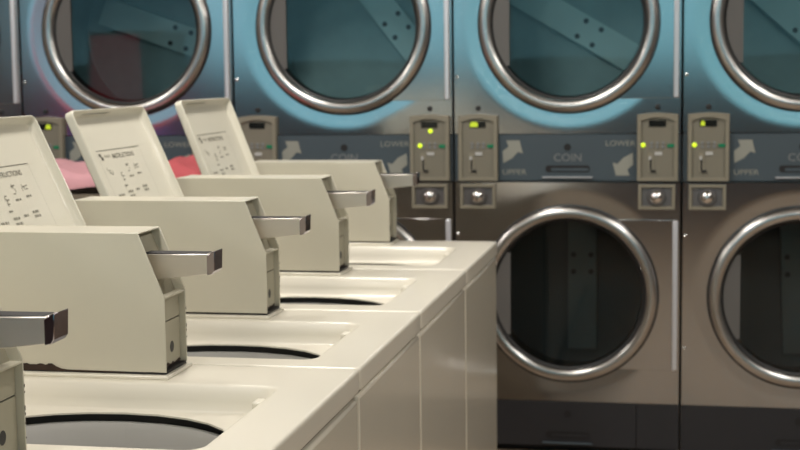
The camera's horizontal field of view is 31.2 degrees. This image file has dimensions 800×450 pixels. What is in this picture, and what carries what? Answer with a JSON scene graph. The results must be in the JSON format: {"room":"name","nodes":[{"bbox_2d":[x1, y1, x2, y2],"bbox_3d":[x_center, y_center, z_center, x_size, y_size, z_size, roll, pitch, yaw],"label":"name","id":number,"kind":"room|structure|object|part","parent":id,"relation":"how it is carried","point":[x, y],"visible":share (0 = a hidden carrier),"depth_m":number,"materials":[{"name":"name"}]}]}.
{"room":"laundry","nodes":[
{"label":"laundry","id":0,"kind":"room"},
{"bbox_2d":[497,399,679,449],"bbox_3d":[-1.396,1.303,2.133,9.600,0.100,9.350,0,6,11],"label":"floor","id":1,"kind":"structure","parent":0,"point":[679,399],"depth_m":5.56,"materials":[{"name":"tile"}]},
{"bbox_2d":[0,0,23,116],"bbox_3d":[-1.854,-0.216,6.284,0.860,2.060,0.938,0,6,11],"label":"dryer","id":2,"kind":"object","parent":1,"relation":"on","point":[11,87],"visible":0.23,"depth_m":5.73,"materials":[{"name":"silver metal"}]},
{"bbox_3d":[-1.663,-0.768,5.745,0.230,0.566,0.012,0,6,11],"label":"door","id":3,"kind":"part","parent":2,"relation":"part of","materials":[{"name":"silver metal"}]},
{"bbox_2d":[0,306,67,449],"bbox_3d":[-0.689,0.593,1.742,0.873,1.377,0.658,0,6,11],"label":"washer","id":4,"kind":"object","parent":1,"relation":"on","point":[17,328],"visible":1,"depth_m":1.94,"materials":[{"name":"beige metal"}]},
{"bbox_3d":[-0.575,0.140,1.932,0.048,0.118,0.105,0,6,11],"label":"slide plate","id":5,"kind":"part","parent":4,"relation":"part of","materials":[{"name":"metal"}]},
{"bbox_3d":[-0.542,0.259,1.940,0.022,0.132,0.108,0,6,11],"label":"vault door","id":6,"kind":"part","parent":4,"relation":"part of","materials":[{"name":"metal"}]},
{"bbox_2d":[70,187,99,199],"bbox_3d":[-1.107,0.383,5.385,0.936,1.038,0.456,0,6,11],"label":"cart","id":7,"kind":"object","parent":1,"relation":"on","point":[79,193],"visible":0.02,"depth_m":5.56,"materials":[{"name":"beige metal"}]},
{"bbox_2d":[55,159,95,189],"bbox_3d":[-1.184,-0.192,5.307,0.470,0.101,0.400,0,6,11],"label":"folded blanket","id":8,"kind":"object","parent":7,"relation":"on","point":[76,175],"visible":0.29,"depth_m":5.12,"materials":[{"name":"pink fabric"}]},
{"bbox_2d":[168,155,201,177],"bbox_3d":[-0.804,-0.194,5.242,0.280,0.124,0.380,0,6,11],"label":"folded towel","id":9,"kind":"object","parent":7,"relation":"on","point":[180,166],"visible":0.16,"depth_m":5.08,"materials":[{"name":"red fabric"}]},
{"bbox_2d":[19,0,234,161],"bbox_3d":[-0.995,-0.210,6.115,0.879,2.060,0.938,0,6,11],"label":"dryer","id":10,"kind":"object","parent":1,"relation":"on","point":[153,55],"visible":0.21,"depth_m":5.72,"materials":[{"name":"silver metal"}]},
{"bbox_3d":[-1.418,-0.307,5.733,0.155,0.250,0.026,0,6,11],"label":"control panel","id":11,"kind":"part","parent":10,"relation":"part of","materials":[{"name":"brown metal"}]},
{"bbox_3d":[-1.332,-0.765,5.674,0.064,0.314,0.006,0,6,11],"label":"latch plate","id":12,"kind":"part","parent":10,"relation":"part of","materials":[{"name":"grey metal"}]},
{"bbox_3d":[-0.796,-0.761,5.575,0.235,0.566,0.012,0,6,11],"label":"door","id":13,"kind":"part","parent":10,"relation":"part of","materials":[{"name":"silver metal"}]},
{"bbox_2d":[0,225,358,449],"bbox_3d":[-0.562,0.523,2.389,0.873,1.377,0.658,0,6,11],"label":"washer","id":14,"kind":"object","parent":1,"relation":"on","point":[120,378],"visible":0.96,"depth_m":2.53,"materials":[{"name":"beige metal"}]},
{"bbox_3d":[-0.621,0.262,2.630,0.457,0.007,0.131,0,6,11],"label":"plate","id":15,"kind":"part","parent":14,"relation":"part of","materials":[{"name":"beige metal"}]},
{"bbox_3d":[-0.447,0.070,2.579,0.048,0.118,0.105,0,6,11],"label":"slide plate","id":16,"kind":"part","parent":14,"relation":"part of","materials":[{"name":"metal"}]},
{"bbox_3d":[-0.414,0.189,2.587,0.022,0.132,0.108,0,6,11],"label":"vault door","id":17,"kind":"part","parent":14,"relation":"part of","materials":[{"name":"metal"}]},
{"bbox_3d":[-0.143,0.739,2.329,0.018,0.778,0.653,0,6,11],"label":"panel","id":18,"kind":"part","parent":14,"relation":"part of","materials":[{"name":"metal"}]},
{"bbox_2d":[0,115,419,449],"bbox_3d":[-0.431,0.458,3.015,0.860,1.371,0.621,0,6,11],"label":"washer","id":19,"kind":"object","parent":1,"relation":"on","point":[234,316],"visible":0.48,"depth_m":3.13,"materials":[{"name":"beige metal"}]},
{"bbox_3d":[-0.758,0.005,2.980,0.213,0.460,0.423,-1,6,11],"label":"lid","id":20,"kind":"part","parent":19,"relation":"part of","materials":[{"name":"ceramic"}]},
{"bbox_3d":[-0.500,0.196,3.244,0.457,0.007,0.124,0,6,11],"label":"plate","id":21,"kind":"part","parent":19,"relation":"part of","materials":[{"name":"beige metal"}]},
{"bbox_3d":[-0.326,0.004,3.193,0.048,0.118,0.099,0,6,11],"label":"slide plate","id":22,"kind":"part","parent":19,"relation":"part of","materials":[{"name":"metal"}]},
{"bbox_3d":[-0.293,0.122,3.200,0.022,0.132,0.102,0,6,11],"label":"vault door","id":23,"kind":"part","parent":19,"relation":"part of","materials":[{"name":"metal"}]},
{"bbox_3d":[-0.019,0.666,2.957,0.018,0.778,0.616,0,6,11],"label":"panel","id":24,"kind":"part","parent":19,"relation":"part of","materials":[{"name":"metal"}]},
{"bbox_2d":[65,106,465,449],"bbox_3d":[-0.308,0.386,3.659,0.867,1.375,0.689,0,6,11],"label":"washer","id":25,"kind":"object","parent":1,"relation":"on","point":[122,152],"visible":0.45,"depth_m":3.77,"materials":[{"name":"beige metal"}]},
{"bbox_3d":[-0.643,-0.066,3.620,0.213,0.460,0.469,0,6,11],"label":"lid","id":26,"kind":"part","parent":25,"relation":"part of","materials":[{"name":"ceramic"}]},
{"bbox_3d":[-0.368,0.123,3.912,0.457,0.007,0.137,0,6,11],"label":"plate","id":27,"kind":"part","parent":25,"relation":"part of","materials":[{"name":"beige metal"}]},
{"bbox_3d":[-0.195,-0.069,3.861,0.048,0.118,0.110,0,6,11],"label":"slide plate","id":28,"kind":"part","parent":25,"relation":"part of","materials":[{"name":"metal"}]},
{"bbox_3d":[-0.161,0.050,3.869,0.022,0.132,0.113,0,6,11],"label":"vault door","id":29,"kind":"part","parent":25,"relation":"part of","materials":[{"name":"metal"}]},
{"bbox_3d":[0.107,0.597,3.600,0.018,0.778,0.684,0,6,11],"label":"panel","id":30,"kind":"part","parent":25,"relation":"part of","materials":[{"name":"metal"}]},
{"bbox_2d":[175,98,496,449],"bbox_3d":[-0.166,0.310,4.320,0.844,1.384,0.665,0,6,11],"label":"washer","id":31,"kind":"object","parent":1,"relation":"on","point":[212,128],"visible":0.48,"depth_m":4.42,"materials":[{"name":"beige metal"}]},
{"bbox_3d":[-0.500,-0.144,4.283,0.213,0.460,0.452,3,7,11],"label":"lid","id":32,"kind":"part","parent":31,"relation":"part of","materials":[{"name":"ceramic"}]},
{"bbox_3d":[-0.239,0.052,4.567,0.457,0.007,0.132,0,6,11],"label":"plate","id":33,"kind":"part","parent":31,"relation":"part of","materials":[{"name":"beige metal"}]},
{"bbox_3d":[-0.065,-0.139,4.516,0.048,0.118,0.106,0,6,11],"label":"slide plate","id":34,"kind":"part","parent":31,"relation":"part of","materials":[{"name":"metal"}]},
{"bbox_3d":[-0.032,-0.021,4.524,0.022,0.132,0.109,0,6,11],"label":"vault door","id":35,"kind":"part","parent":31,"relation":"part of","materials":[{"name":"metal"}]},
{"bbox_3d":[0.238,0.525,4.264,0.018,0.778,0.660,0,6,11],"label":"panel","id":36,"kind":"part","parent":31,"relation":"part of","materials":[{"name":"metal"}]},
{"bbox_2d":[232,0,454,240],"bbox_3d":[-0.136,-0.203,5.947,0.858,2.060,0.938,0,6,11],"label":"dryer","id":37,"kind":"object","parent":1,"relation":"on","point":[314,79],"visible":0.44,"depth_m":5.51,"materials":[{"name":"silver metal"}]},
{"bbox_3d":[-0.552,-0.300,5.563,0.152,0.250,0.026,0,6,11],"label":"control panel","id":38,"kind":"part","parent":37,"relation":"part of","materials":[{"name":"brown metal"}]},
{"bbox_3d":[-0.467,-0.758,5.504,0.062,0.314,0.006,0,6,11],"label":"latch plate","id":39,"kind":"part","parent":37,"relation":"part of","materials":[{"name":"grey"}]},
{"bbox_3d":[-0.224,-0.764,5.474,0.858,0.838,0.024,0,6,11],"label":"panel","id":40,"kind":"part","parent":37,"relation":"part of","materials":[{"name":"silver metal"}]},
{"bbox_3d":[0.055,-0.754,5.407,0.229,0.566,0.012,0,6,11],"label":"door","id":41,"kind":"part","parent":37,"relation":"part of","materials":[{"name":"silver metal"}]},
{"bbox_3d":[0.068,0.256,5.514,0.229,0.566,0.012,0,6,11],"label":"door","id":42,"kind":"part","parent":37,"relation":"part of","materials":[{"name":"silver metal"}]},
{"bbox_3d":[-0.211,0.247,5.581,0.858,0.838,0.024,0,6,11],"label":"panel","id":43,"kind":"part","parent":37,"relation":"part of","materials":[{"name":"silver metal"}]},
{"bbox_3d":[0.113,-0.294,5.433,0.152,0.250,0.026,0,6,11],"label":"control panel","id":44,"kind":"part","parent":37,"relation":"part of","materials":[{"name":"brown metal"}]},
{"bbox_3d":[0.110,-0.108,5.438,0.051,0.050,0.020,0,6,11],"label":"lock knob","id":45,"kind":"part","parent":37,"relation":"part of","materials":[{"name":"silver metal"}]},
{"bbox_2d":[453,0,681,449],"bbox_3d":[0.705,-0.196,5.782,0.843,2.060,0.938,0,6,11],"label":"dryer","id":46,"kind":"object","parent":1,"relation":"on","point":[567,113],"visible":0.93,"depth_m":5.40,"materials":[{"name":"silver metal"}]},
{"bbox_3d":[0.291,-0.107,5.402,0.050,0.050,0.020,0,6,11],"label":"lock knob","id":47,"kind":"part","parent":46,"relation":"part of","materials":[{"name":"silver metal"}]},
{"bbox_3d":[0.294,-0.293,5.397,0.149,0.250,0.026,0,6,11],"label":"control panel","id":48,"kind":"part","parent":46,"relation":"part of","materials":[{"name":"brown metal"}]},
{"bbox_3d":[0.377,-0.751,5.338,0.061,0.314,0.006,0,6,11],"label":"latch plate","id":49,"kind":"part","parent":46,"relation":"part of","materials":[{"name":"grey metal"}]},
{"bbox_3d":[0.390,0.259,5.445,0.061,0.314,0.006,0,6,11],"label":"latch plate","id":50,"kind":"part","parent":46,"relation":"part of","materials":[{"name":"grey metal"}]},
{"bbox_3d":[0.616,-0.757,5.309,0.843,0.838,0.024,0,6,11],"label":"panel","id":51,"kind":"part","parent":46,"relation":"part of","materials":[{"name":"blue metal"}]},
{"bbox_3d":[0.629,0.254,5.416,0.843,0.838,0.024,0,6,11],"label":"panel","id":52,"kind":"part","parent":46,"relation":"part of","materials":[{"name":"silver metal"}]},
{"bbox_3d":[0.891,-0.748,5.244,0.225,0.566,0.012,0,6,11],"label":"door","id":53,"kind":"part","parent":46,"relation":"part of","materials":[{"name":"silver metal"}]},
{"bbox_3d":[0.903,0.263,5.350,0.225,0.566,0.012,0,6,11],"label":"door","id":54,"kind":"part","parent":46,"relation":"part of","materials":[{"name":"silver metal"}]},
{"bbox_3d":[0.945,-0.102,5.274,0.050,0.050,0.020,0,6,11],"label":"lock knob","id":55,"kind":"part","parent":46,"relation":"part of","materials":[{"name":"silver metal"}]},
{"bbox_3d":[0.948,-0.287,5.269,0.149,0.250,0.026,0,6,11],"label":"control panel","id":56,"kind":"part","parent":46,"relation":"part of","materials":[{"name":"brown metal"}]},
{"bbox_2d":[680,0,799,449],"bbox_3d":[1.538,-0.189,5.618,0.843,2.060,0.938,0,6,11],"label":"dryer","id":57,"kind":"object","parent":1,"relation":"on","point":[740,277],"visible":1,"depth_m":5.29,"materials":[{"name":"silver metal"}]},
{"bbox_3d":[1.125,-0.100,5.239,0.050,0.050,0.020,0,6,11],"label":"lock knob","id":58,"kind":"part","parent":57,"relation":"part of","materials":[{"name":"silver metal"}]},
{"bbox_3d":[1.127,-0.286,5.234,0.149,0.250,0.026,0,6,11],"label":"control panel","id":59,"kind":"part","parent":57,"relation":"part of","materials":[{"name":"brown metal"}]},
{"bbox_3d":[1.223,0.266,5.282,0.061,0.314,0.006,0,6,11],"label":"latch plate","id":60,"kind":"part","parent":57,"relation":"part of","materials":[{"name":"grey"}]},
{"bbox_3d":[1.210,-0.745,5.175,0.061,0.314,0.006,0,6,11],"label":"latch plate","id":61,"kind":"part","parent":57,"relation":"part of","materials":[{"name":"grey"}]},
{"bbox_3d":[1.462,0.261,5.252,0.843,0.838,0.024,0,6,11],"label":"panel","id":62,"kind":"part","parent":57,"relation":"part of","materials":[{"name":"silver metal"}]},
{"bbox_3d":[1.449,-0.750,5.145,0.843,0.838,0.024,0,6,11],"label":"panel","id":63,"kind":"part","parent":57,"relation":"part of","materials":[{"name":"blue metal"}]},
{"bbox_2d":[679,0,683,398],"bbox_3d":[-0.506,-0.688,6.585,9.600,2.900,0.100,0,6,11],"label":"wall","id":64,"kind":"structure","parent":0,"point":[682,0],"depth_m":6.26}
]}

